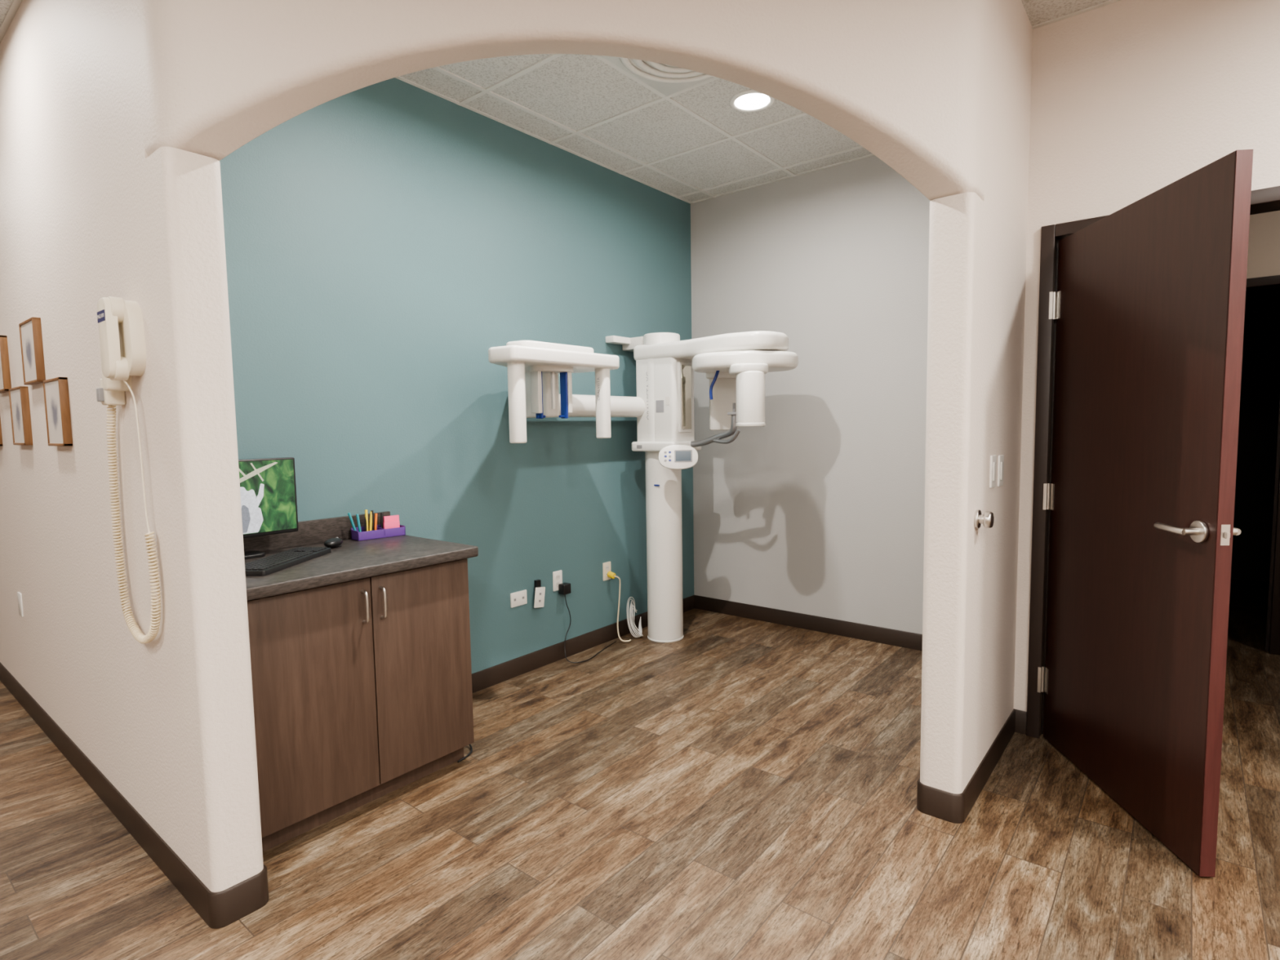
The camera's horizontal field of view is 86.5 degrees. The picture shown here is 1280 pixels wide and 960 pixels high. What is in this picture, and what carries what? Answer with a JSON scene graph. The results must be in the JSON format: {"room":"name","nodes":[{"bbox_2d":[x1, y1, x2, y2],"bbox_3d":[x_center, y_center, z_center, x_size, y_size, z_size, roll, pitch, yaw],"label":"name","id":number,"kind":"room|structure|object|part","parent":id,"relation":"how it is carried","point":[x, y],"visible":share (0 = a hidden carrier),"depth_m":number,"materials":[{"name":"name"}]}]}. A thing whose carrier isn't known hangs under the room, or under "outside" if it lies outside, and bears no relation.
{"room":"dental clinic","nodes":[
{"label":"dental clinic","id":0,"kind":"room"},
{"bbox_2d":[0,0,263,892],"bbox_3d":[-3.506,-0.352,3.721,6.050,2.970,0.138,3,6,39],"label":"wall","id":1,"kind":"structure","parent":0,"point":[168,720],"depth_m":2.08,"materials":[{"name":"beige paint"}]},
{"bbox_2d":[0,417,3,445],"bbox_3d":[-3.235,-0.296,3.400,0.250,0.250,0.026,3,6,39],"label":"picture frame","id":2,"kind":"object","parent":1,"relation":"attached to","point":[1,436],"visible":1,"depth_m":3.33,"materials":[{"name":"brown wood"}]},
{"bbox_2d":[0,335,11,393],"bbox_3d":[-2.982,-0.536,3.173,0.250,0.250,0.026,3,6,39],"label":"picture frame","id":3,"kind":"object","parent":1,"relation":"attached to","point":[5,375],"visible":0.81,"depth_m":3.10,"materials":[{"name":"brown wood"}]},
{"bbox_2d":[0,351,3,389],"bbox_3d":[-2.981,-0.536,3.175,0.230,0.230,0.022,3,6,39],"label":"print","id":4,"kind":"object","parent":3,"relation":"on","point":[1,353],"depth_m":3.12},
{"bbox_3d":[-2.980,-0.416,3.183,0.250,0.010,0.026,3,6,39],"label":"rail","id":5,"kind":"part","parent":3,"relation":"part of","materials":[{"name":"brown wood"}]},
{"bbox_2d":[8,386,32,444],"bbox_3d":[-2.706,-0.278,2.973,0.250,0.250,0.026,3,6,39],"label":"picture frame","id":6,"kind":"object","parent":1,"relation":"attached to","point":[19,397],"visible":1,"depth_m":2.92,"materials":[{"name":"brown wood"}]},
{"bbox_2d":[10,389,24,443],"bbox_3d":[-2.704,-0.278,2.974,0.230,0.230,0.022,3,6,39],"label":"print","id":7,"kind":"object","parent":6,"relation":"on","point":[17,396],"depth_m":2.96},
{"bbox_3d":[-2.708,-0.397,2.964,0.250,0.010,0.026,3,6,39],"label":"rail","id":8,"kind":"part","parent":6,"relation":"part of","materials":[{"name":"brown wood"}]},
{"bbox_3d":[-2.704,-0.158,2.982,0.250,0.010,0.026,3,6,39],"label":"rail","id":9,"kind":"part","parent":6,"relation":"part of","materials":[{"name":"brown wood"}]},
{"bbox_2d":[17,591,23,617],"bbox_3d":[-3.035,0.609,3.334,0.072,0.115,0.006,3,6,39],"label":"power outlet","id":10,"kind":"object","parent":1,"relation":"attached to","point":[19,594],"visible":1,"depth_m":3.32,"materials":[{"name":"white plastic"}]},
{"bbox_2d":[18,316,45,385],"bbox_3d":[-2.453,-0.516,2.746,0.250,0.250,0.026,3,6,39],"label":"picture frame","id":11,"kind":"object","parent":1,"relation":"attached to","point":[30,330],"visible":0.88,"depth_m":2.70,"materials":[{"name":"brown wood"}]},
{"bbox_2d":[20,320,36,382],"bbox_3d":[-2.452,-0.516,2.748,0.230,0.230,0.022,3,6,39],"label":"print","id":12,"kind":"object","parent":11,"relation":"on","point":[28,328],"depth_m":2.74},
{"bbox_3d":[-2.455,-0.635,2.737,0.250,0.010,0.026,3,6,39],"label":"rail","id":13,"kind":"part","parent":11,"relation":"part of","materials":[{"name":"brown wood"}]},
{"bbox_3d":[-2.451,-0.396,2.756,0.250,0.010,0.026,3,6,39],"label":"rail","id":14,"kind":"part","parent":11,"relation":"part of","materials":[{"name":"brown wood"}]},
{"bbox_2d":[42,377,72,446],"bbox_3d":[-2.184,-0.253,2.553,0.250,0.250,0.026,3,6,39],"label":"picture frame","id":15,"kind":"object","parent":1,"relation":"attached to","point":[55,390],"visible":1,"depth_m":2.51,"materials":[{"name":"brown wood"}]},
{"bbox_2d":[44,380,62,443],"bbox_3d":[-2.183,-0.253,2.554,0.230,0.230,0.022,3,6,39],"label":"print","id":16,"kind":"object","parent":15,"relation":"on","point":[53,388],"depth_m":2.55},
{"bbox_3d":[-2.186,-0.372,2.543,0.250,0.010,0.026,3,6,39],"label":"rail","id":17,"kind":"part","parent":15,"relation":"part of","materials":[{"name":"brown wood"}]},
{"bbox_3d":[-2.183,-0.133,2.562,0.250,0.010,0.026,3,6,39],"label":"rail","id":18,"kind":"part","parent":15,"relation":"part of","materials":[{"name":"brown wood"}]},
{"bbox_2d":[96,296,160,644],"bbox_3d":[-1.528,-0.012,2.007,0.358,1.012,0.079,3,6,39],"label":"wall telephone","id":19,"kind":"object","parent":1,"relation":"attached to","point":[120,322],"visible":1,"depth_m":1.94,"materials":[{"name":"beige plastic"}]},
{"bbox_3d":[-1.514,0.133,2.033,0.358,0.720,0.025,3,6,39],"label":"coiled cord","id":20,"kind":"part","parent":19,"relation":"part of","materials":[{"name":"beige plastic"}]},
{"bbox_3d":[-1.433,-0.070,1.943,0.077,0.443,0.016,1,5,23],"label":"straight cord","id":21,"kind":"part","parent":19,"relation":"part of","materials":[{"name":"beige plastic"}]},
{"bbox_2d":[0,662,268,928],"bbox_3d":[-3.480,1.079,3.830,6.059,0.100,0.156,3,6,39],"label":"baseboard","id":22,"kind":"structure","parent":1,"relation":"attached to","point":[220,909],"depth_m":2.16,"materials":[{"name":"plastic"}]},
{"bbox_2d":[219,77,693,673],"bbox_3d":[-0.688,-0.401,3.776,0.100,2.970,3.496,3,6,39],"label":"wall","id":23,"kind":"structure","parent":0,"point":[382,237],"depth_m":3.39,"materials":[{"name":"teal paint"}]},
{"bbox_2d":[510,589,527,608],"bbox_3d":[-0.672,0.658,3.773,0.007,0.080,0.115,3,6,39],"label":"data plate","id":24,"kind":"object","parent":23,"relation":"attached to","point":[517,598],"visible":1,"depth_m":3.77,"materials":[{"name":"white plastic"}]},
{"bbox_2d":[533,579,545,608],"bbox_3d":[-0.578,0.648,3.873,0.027,0.159,0.086,3,6,39],"label":"power outlet","id":25,"kind":"object","parent":23,"relation":"attached to","point":[540,591],"visible":1,"depth_m":3.86,"materials":[{"name":"white plastic"}]},
{"bbox_2d":[471,595,694,693],"bbox_3d":[-0.373,1.004,4.163,0.009,0.100,2.500,3,6,39],"label":"baseboard","id":26,"kind":"structure","parent":23,"relation":"attached to","point":[491,676],"depth_m":3.99,"materials":[{"name":"plastic"}]},
{"bbox_2d":[552,569,616,662],"bbox_3d":[-0.294,0.787,4.131,0.155,0.530,0.482,3,6,39],"label":"power outlet","id":27,"kind":"object","parent":23,"relation":"attached to","point":[563,588],"visible":1,"depth_m":4.00,"materials":[{"name":"white plastic"}]},
{"bbox_3d":[-0.278,0.853,4.133,0.128,0.398,0.466,3,6,39],"label":"adapter cord","id":28,"kind":"part","parent":27,"relation":"part of","materials":[{"name":"black plastic"}]},
{"bbox_2d":[602,561,631,641],"bbox_3d":[-0.145,0.777,4.346,0.167,0.509,0.065,0,5,9],"label":"power outlet","id":29,"kind":"object","parent":23,"relation":"attached to","point":[607,574],"visible":1,"depth_m":4.34,"materials":[{"name":"beige plastic"}]},
{"bbox_3d":[-0.113,0.819,4.339,0.097,0.426,0.056,1,5,22],"label":"white cord","id":30,"kind":"part","parent":29,"relation":"part of","materials":[{"name":"white plastic"}]},
{"bbox_2d":[0,0,1109,201],"bbox_3d":[-0.463,-1.907,3.299,11.400,0.100,11.200,3,6,39],"label":"ceiling","id":31,"kind":"structure","parent":0,"point":[575,91],"depth_m":3.56,"materials":[{"name":"tile"}]},
{"bbox_2d":[0,0,1120,204],"bbox_3d":[-0.486,-1.860,3.322,11.262,0.016,11.000,3,6,39],"label":"grid","id":32,"kind":"object","parent":31,"relation":"attached to","point":[15,4],"visible":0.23,"depth_m":3.56,"materials":[{"name":"white metal"}]},
{"bbox_2d":[600,55,715,96],"bbox_3d":[0.173,-1.817,2.889,0.580,0.035,0.580,3,6,39],"label":"ceiling vent","id":33,"kind":"object","parent":31,"relation":"in","point":[668,80],"visible":0.18,"depth_m":3.07,"materials":[{"name":"white plastic"}]},
{"bbox_2d":[729,89,775,111],"bbox_3d":[0.555,-1.875,3.367,0.224,0.014,0.224,3,6,39],"label":"recessed light","id":34,"kind":"object","parent":31,"relation":"in","point":[750,100],"visible":0.88,"depth_m":3.37,"materials":[{"name":"white plastic"}]},
{"bbox_2d":[133,0,988,200],"bbox_3d":[-0.091,-1.324,2.005,2.506,0.870,0.197,-2,5,-11],"label":"wall arch header","id":35,"kind":"structure","parent":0,"point":[905,81],"depth_m":1.93,"materials":[{"name":"beige paint"}]},
{"bbox_2d":[0,578,1279,959],"bbox_3d":[-0.414,1.154,3.539,11.400,0.100,11.200,3,6,39],"label":"floor","id":36,"kind":"structure","parent":0,"point":[736,788],"depth_m":2.23,"materials":[{"name":"brown wood"}]},
{"bbox_2d":[244,535,478,852],"bbox_3d":[-1.181,0.736,2.624,0.656,0.900,0.922,3,6,39],"label":"base cabinet","id":37,"kind":"object","parent":36,"relation":"on","point":[360,651],"visible":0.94,"depth_m":2.40,"materials":[{"name":"laminate"}]},
{"bbox_3d":[-1.103,0.743,2.271,0.020,0.765,0.460,3,6,39],"label":"door","id":38,"kind":"part","parent":37,"relation":"part of","materials":[{"name":"laminate"}]},
{"bbox_2d":[244,535,478,600],"bbox_3d":[-1.188,0.307,2.591,0.656,0.040,0.922,3,6,39],"label":"countertop","id":39,"kind":"structure","parent":37,"relation":"on","point":[354,560],"depth_m":2.49,"materials":[{"name":"laminate"}]},
{"bbox_2d":[238,457,298,559],"bbox_3d":[-1.529,0.110,2.542,0.121,0.372,0.438,3,6,39],"label":"computer monitor","id":40,"kind":"object","parent":39,"relation":"on","point":[268,486],"visible":0.52,"depth_m":2.59,"materials":[{"name":"black plastic"}]},
{"bbox_3d":[-1.436,0.061,2.558,0.001,0.093,0.048,3,6,39],"label":"animal arm","id":41,"kind":"part","parent":40,"relation":"part of"},
{"bbox_2d":[244,546,331,576],"bbox_3d":[-1.291,0.288,2.454,0.145,0.022,0.430,-1,4,4],"label":"keyboard","id":42,"kind":"object","parent":39,"relation":"on","point":[270,564],"visible":0.93,"depth_m":2.41,"materials":[{"name":"black plastic"}]},
{"bbox_2d":[243,511,390,551],"bbox_3d":[-1.440,0.226,2.781,0.020,0.100,0.912,3,6,39],"label":"trim","id":43,"kind":"structure","parent":39,"relation":"on","point":[317,531],"depth_m":2.84,"materials":[{"name":"laminate"}]},
{"bbox_2d":[324,537,342,547],"bbox_3d":[-1.248,0.255,2.771,0.062,0.037,0.104,-1,4,-5],"label":"computer mouse","id":44,"kind":"object","parent":39,"relation":"on","point":[335,542],"visible":0.97,"depth_m":2.74,"materials":[{"name":"black plastic"}]},
{"bbox_2d":[347,509,405,541],"bbox_3d":[-1.165,0.191,3.003,0.234,0.125,0.075,-5,6,-44],"label":"desk organizer","id":45,"kind":"object","parent":39,"relation":"on","point":[391,527],"visible":1,"depth_m":3.00,"materials":[{"name":"purple plastic"}]},
{"bbox_3d":[-0.962,0.445,2.385,0.035,0.120,0.010,3,6,39],"label":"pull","id":46,"kind":"part","parent":37,"relation":"part of","materials":[{"name":"metal"}]},
{"bbox_3d":[-0.919,0.440,2.437,0.035,0.120,0.010,3,6,39],"label":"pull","id":47,"kind":"part","parent":37,"relation":"part of","materials":[{"name":"metal"}]},
{"bbox_3d":[-0.825,0.712,2.613,0.020,0.765,0.415,3,6,39],"label":"door","id":48,"kind":"part","parent":37,"relation":"part of","materials":[{"name":"laminate"}]},
{"bbox_2d":[457,743,472,762],"bbox_3d":[-0.756,1.137,2.893,0.091,0.043,0.165,-4,5,-33],"label":"power cable","id":49,"kind":"object","parent":36,"relation":"on","point":[470,745],"visible":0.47,"depth_m":2.86,"materials":[{"name":"black plastic"}]},
{"bbox_2d":[626,596,643,637],"bbox_3d":[-0.038,0.891,4.449,0.105,0.254,0.148,-1,4,-5],"label":"cable bundle","id":50,"kind":"object","parent":36,"relation":"on","point":[640,630],"visible":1,"depth_m":4.41,"materials":[{"name":"white plastic"}]},
{"bbox_2d":[488,330,798,642],"bbox_3d":[-0.001,0.111,3.675,1.131,1.945,1.810,3,6,39],"label":"dental x-ray machine","id":51,"kind":"object","parent":36,"relation":"on","point":[735,365],"visible":1,"depth_m":4.05,"materials":[{"name":"white plastic"}]},
{"bbox_3d":[-0.487,-0.428,3.196,0.056,0.230,0.024,3,6,39],"label":"ear arm","id":52,"kind":"part","parent":51,"relation":"part of","materials":[{"name":"white plastic"}]},
{"bbox_3d":[-0.476,-0.402,3.211,0.044,0.225,0.010,3,6,39],"label":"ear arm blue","id":53,"kind":"part","parent":51,"relation":"part of","materials":[{"name":"plastic"}]},
{"bbox_3d":[-0.533,-0.455,3.576,0.230,0.255,0.095,3,6,39],"label":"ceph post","id":54,"kind":"part","parent":51,"relation":"part of","materials":[{"name":"white plastic"}]},
{"bbox_3d":[-0.365,-0.408,3.270,0.044,0.225,0.010,3,6,39],"label":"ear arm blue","id":55,"kind":"part","parent":51,"relation":"part of","materials":[{"name":"plastic"}]},
{"bbox_3d":[-0.354,-0.437,3.281,0.056,0.230,0.024,3,6,39],"label":"ear arm","id":56,"kind":"part","parent":51,"relation":"part of","materials":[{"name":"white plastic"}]},
{"bbox_3d":[-0.278,-0.432,3.981,0.128,0.128,0.960,3,6,39],"label":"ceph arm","id":57,"kind":"part","parent":51,"relation":"part of","materials":[{"name":"white plastic"}]},
{"bbox_2d":[631,440,701,451],"bbox_3d":[0.168,-0.215,4.316,0.350,0.060,0.310,3,6,39],"label":"shelf","id":58,"kind":"object","parent":51,"relation":"attached to","point":[639,446],"depth_m":4.21,"materials":[{"name":"white plastic"}]},
{"bbox_3d":[0.226,-0.135,4.030,0.236,0.147,0.047,-1,4,4],"label":"control panel","id":59,"kind":"part","parent":51,"relation":"part of","materials":[{"name":"white plastic"}]},
{"bbox_3d":[0.255,-0.141,4.012,0.090,0.058,0.009,-1,4,4],"label":"display glass","id":60,"kind":"part","parent":51,"relation":"part of","materials":[{"name":"grey glass"}]},
{"bbox_2d":[677,361,692,432],"bbox_3d":[0.277,-0.509,4.195,0.020,0.430,0.130,3,6,39],"label":"mirror","id":61,"kind":"object","parent":51,"relation":"attached to","point":[684,368],"depth_m":4.17,"materials":[{"name":"white mirror"}]},
{"bbox_3d":[0.414,-0.788,4.078,0.990,0.100,0.403,3,6,39],"label":"arm","id":62,"kind":"part","parent":51,"relation":"part of","materials":[{"name":"white plastic"}]},
{"bbox_3d":[0.442,-0.297,4.117,0.361,0.204,0.047,3,6,44],"label":"chin arm","id":63,"kind":"part","parent":51,"relation":"part of","materials":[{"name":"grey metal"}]},
{"bbox_3d":[0.507,-0.257,4.035,0.031,0.086,0.216,-5,6,-41],"label":"grip handle","id":64,"kind":"part","parent":51,"relation":"part of","materials":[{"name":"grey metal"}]},
{"bbox_3d":[0.553,-0.424,3.992,0.014,0.055,0.014,3,6,39],"label":"bite post","id":65,"kind":"part","parent":51,"relation":"part of","materials":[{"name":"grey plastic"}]},
{"bbox_2d":[690,155,929,634],"bbox_3d":[1.259,-0.479,4.382,2.163,2.970,0.100,3,6,39],"label":"wall","id":66,"kind":"structure","parent":0,"point":[818,509],"depth_m":4.38,"materials":[{"name":"grey paint"}]},
{"bbox_2d":[694,595,922,650],"bbox_3d":[1.248,0.956,4.452,2.163,0.100,0.009,3,6,39],"label":"baseboard","id":67,"kind":"structure","parent":66,"relation":"attached to","point":[896,637],"depth_m":4.52,"materials":[{"name":"plastic"}]},
{"bbox_2d":[920,0,1032,794],"bbox_3d":[1.924,-0.410,3.375,0.140,2.970,2.895,3,6,39],"label":"wall","id":68,"kind":"structure","parent":0,"point":[977,275],"depth_m":2.35,"materials":[{"name":"beige paint"}]},
{"bbox_2d":[916,708,1015,823],"bbox_3d":[1.589,1.060,3.046,0.158,0.100,1.774,3,6,39],"label":"baseboard","id":69,"kind":"structure","parent":68,"relation":"attached to","point":[954,808],"depth_m":2.39,"materials":[{"name":"plastic"}]},
{"bbox_2d":[973,509,994,528],"bbox_3d":[1.178,0.135,2.329,0.052,0.064,0.064,3,6,39],"label":"door stop","id":70,"kind":"object","parent":68,"relation":"attached to","point":[987,519],"visible":1,"depth_m":2.31,"materials":[{"name":"metal"}]},
{"bbox_3d":[1.188,0.136,2.321,0.026,0.056,0.056,3,6,39],"label":"knob","id":71,"kind":"part","parent":70,"relation":"part of","materials":[{"name":"metal"}]},
{"bbox_2d":[989,454,996,488],"bbox_3d":[1.304,-0.032,2.509,0.010,0.118,0.072,3,6,39],"label":"light switch","id":72,"kind":"object","parent":68,"relation":"attached to","point":[993,458],"visible":1,"depth_m":2.49,"materials":[{"name":"white plastic"}]},
{"bbox_2d":[997,454,1004,486],"bbox_3d":[1.385,-0.036,2.610,0.010,0.118,0.072,3,6,39],"label":"light switch","id":73,"kind":"object","parent":68,"relation":"attached to","point":[1001,458],"visible":1,"depth_m":2.59,"materials":[{"name":"white plastic"}]},
{"bbox_2d":[1014,709,1026,734],"bbox_3d":[1.672,1.063,2.994,0.054,0.100,0.009,3,6,39],"label":"baseboard","id":74,"kind":"structure","parent":68,"relation":"attached to","point":[1020,716],"depth_m":2.99,"materials":[{"name":"plastic"}]},
{"bbox_2d":[1037,666,1041,693],"bbox_3d":[1.714,0.858,2.921,0.012,0.110,0.002,3,6,39],"label":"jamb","id":75,"kind":"object","parent":68,"relation":"attached to","point":[1039,671],"depth_m":2.92,"materials":[{"name":"silver metal"}]},
{"bbox_2d":[1026,224,1061,737],"bbox_3d":[1.737,0.031,2.931,0.050,2.165,0.160,3,6,39],"label":"door frame","id":76,"kind":"structure","parent":68,"relation":"attached to","point":[1048,240],"depth_m":2.87,"materials":[{"name":"paint"}]},
{"bbox_2d":[1043,149,1253,876],"bbox_3d":[1.710,0.102,2.402,0.044,2.092,0.921,-1,4,5],"label":"leaf","id":77,"kind":"object","parent":76,"relation":"attached to","point":[1141,335],"depth_m":2.23,"materials":[{"name":"brown wood"}]},
{"bbox_2d":[1153,522,1185,535],"bbox_3d":[1.608,0.147,2.071,0.028,0.024,0.135,0,5,6],"label":"lever","id":78,"kind":"object","parent":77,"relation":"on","point":[1172,529],"visible":1,"depth_m":2.05,"materials":[{"name":"metal"}]},
{"bbox_2d":[1184,528,1199,535],"bbox_3d":[1.631,0.153,2.011,0.050,0.022,0.022,-1,4,5],"label":"spindle","id":79,"kind":"object","parent":77,"relation":"attached to","point":[1188,531],"visible":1,"depth_m":2.00,"materials":[{"name":"metal"}]},
{"bbox_2d":[1189,520,1208,542],"bbox_3d":[1.650,0.153,2.010,0.012,0.066,0.066,-1,4,5],"label":"rosette","id":80,"kind":"object","parent":77,"relation":"attached to","point":[1203,535],"visible":0.9,"depth_m":2.00,"materials":[{"name":"metal"}]},
{"bbox_2d":[1220,524,1230,545],"bbox_3d":[1.673,0.157,1.946,0.024,0.060,0.002,-1,4,5],"label":"latch plate","id":81,"kind":"object","parent":77,"relation":"attached to","point":[1224,528],"visible":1,"depth_m":1.95,"materials":[{"name":"silver metal"}]},
{"bbox_2d":[1223,532,1230,538],"bbox_3d":[1.673,0.158,1.940,0.014,0.018,0.014,3,6,39],"label":"latch bolt","id":82,"kind":"object","parent":81,"relation":"in","point":[1226,535],"depth_m":1.94,"materials":[{"name":"silver metal"}]},
{"bbox_3d":[1.673,0.138,1.946,0.042,2.092,0.003,-1,4,5],"label":"latch edge","id":83,"kind":"part","parent":77,"relation":"part of","materials":[{"name":"brown wood"}]},
{"bbox_2d":[1233,527,1241,535],"bbox_3d":[1.757,0.146,2.058,0.028,0.024,0.135,-1,4,4],"label":"lever","id":84,"kind":"object","parent":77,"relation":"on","point":[1238,530],"visible":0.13,"depth_m":1.99,"materials":[{"name":"metal"}]},
{"bbox_2d":[1043,483,1047,510],"bbox_3d":[1.701,0.070,2.859,0.012,0.110,0.002,3,6,39],"label":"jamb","id":85,"kind":"object","parent":68,"relation":"attached to","point":[1045,486],"depth_m":2.86,"materials":[{"name":"silver metal"}]},
{"bbox_2d":[1044,666,1048,693],"bbox_3d":[1.738,0.858,2.912,0.002,0.110,0.030,-1,4,5],"label":"hinge leaf","id":86,"kind":"object","parent":68,"relation":"attached to","point":[1046,670],"visible":1,"depth_m":2.91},
{"bbox_2d":[1048,291,1053,319],"bbox_3d":[1.689,-0.717,2.798,0.012,0.110,0.002,3,6,39],"label":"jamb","id":87,"kind":"object","parent":68,"relation":"attached to","point":[1051,300],"depth_m":2.80,"materials":[{"name":"silver metal"}]},
{"bbox_2d":[1049,483,1054,510],"bbox_3d":[1.725,0.070,2.850,0.002,0.110,0.030,-1,4,5],"label":"hinge leaf","id":88,"kind":"object","parent":68,"relation":"attached to","point":[1051,488],"visible":1,"depth_m":2.85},
{"bbox_2d":[1055,290,1060,319],"bbox_3d":[1.713,-0.717,2.789,0.002,0.110,0.030,-1,4,5],"label":"hinge leaf","id":89,"kind":"object","parent":68,"relation":"attached to","point":[1058,293],"visible":1,"depth_m":2.79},
{"bbox_2d":[1013,24,1048,711],"bbox_3d":[1.690,-0.372,2.932,0.054,2.970,0.120,3,6,39],"label":"wall","id":90,"kind":"structure","parent":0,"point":[1039,47],"depth_m":2.88,"materials":[{"name":"white paint"}]},
{"bbox_2d":[1040,666,1044,692],"bbox_3d":[1.731,0.857,2.930,0.014,0.110,0.014,3,6,39],"label":"hinge knuckle","id":91,"kind":"object","parent":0,"point":[1042,667],"depth_m":2.92},
{"bbox_2d":[1046,483,1050,509],"bbox_3d":[1.719,0.069,2.868,0.014,0.110,0.014,3,6,39],"label":"hinge knuckle","id":92,"kind":"object","parent":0,"point":[1048,484],"depth_m":2.86},
{"bbox_2d":[1052,292,1056,319],"bbox_3d":[1.707,-0.718,2.806,0.014,0.110,0.014,3,6,39],"label":"hinge knuckle","id":93,"kind":"object","parent":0,"point":[1054,293],"depth_m":2.80},
{"bbox_2d":[1041,0,1279,226],"bbox_3d":[2.092,-1.431,2.510,1.024,0.805,0.120,3,6,39],"label":"wall","id":94,"kind":"structure","parent":0,"point":[1142,96],"depth_m":2.56,"materials":[{"name":"white paint"}]},
{"bbox_2d":[1231,287,1279,582],"bbox_3d":[4.960,-0.647,5.793,2.800,2.970,0.100,3,6,39],"label":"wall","id":95,"kind":"structure","parent":0,"point":[1260,396],"depth_m":5.63,"materials":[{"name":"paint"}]},
{"bbox_2d":[1246,210,1279,278],"bbox_3d":[3.323,-1.570,4.067,0.950,0.810,0.100,3,6,39],"label":"lintel","id":96,"kind":"object","parent":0,"point":[1264,242],"depth_m":3.85,"materials":[{"name":"paint"}]},
{"bbox_2d":[1245,275,1279,290],"bbox_3d":[3.330,-1.141,4.101,0.850,0.050,0.140,3,6,39],"label":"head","id":97,"kind":"object","parent":96,"relation":"attached to","point":[1269,282],"visible":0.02,"depth_m":3.86},
{"bbox_3d":[3.514,-0.285,1.461,2.588,2.970,0.120,3,6,39],"label":"wall door","id":98,"kind":"structure","parent":0,"visible":0},
{"bbox_2d":[1054,186,1279,239],"bbox_3d":[2.099,-1.005,2.543,0.924,0.050,0.160,3,6,39],"label":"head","id":99,"kind":"object","parent":98,"relation":"attached to","point":[1268,199],"visible":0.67,"depth_m":2.44},
{"bbox_3d":[4.740,-0.427,3.022,2.650,2.970,0.100,3,6,39],"label":"wall","id":100,"kind":"structure","parent":0,"visible":0},
{"bbox_2d":[1268,460,1279,655],"bbox_3d":[3.696,-0.073,3.901,0.050,2.160,0.140,3,6,39],"label":"door jamb","id":101,"kind":"object","parent":100,"relation":"attached to","point":[1274,631],"depth_m":3.91,"materials":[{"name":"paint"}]},
{"bbox_3d":[1.706,0.152,2.005,0.045,0.066,0.059,3,6,39],"label":"rosette","id":102,"kind":"object","parent":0,"visible":0},
{"bbox_2d":[1232,528,1238,535],"bbox_3d":[1.725,0.152,2.003,0.050,0.022,0.022,-1,4,5],"label":"spindle","id":103,"kind":"object","parent":102,"relation":"attached to","point":[1235,531],"visible":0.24,"depth_m":1.99,"materials":[{"name":"metal"}]}
]}

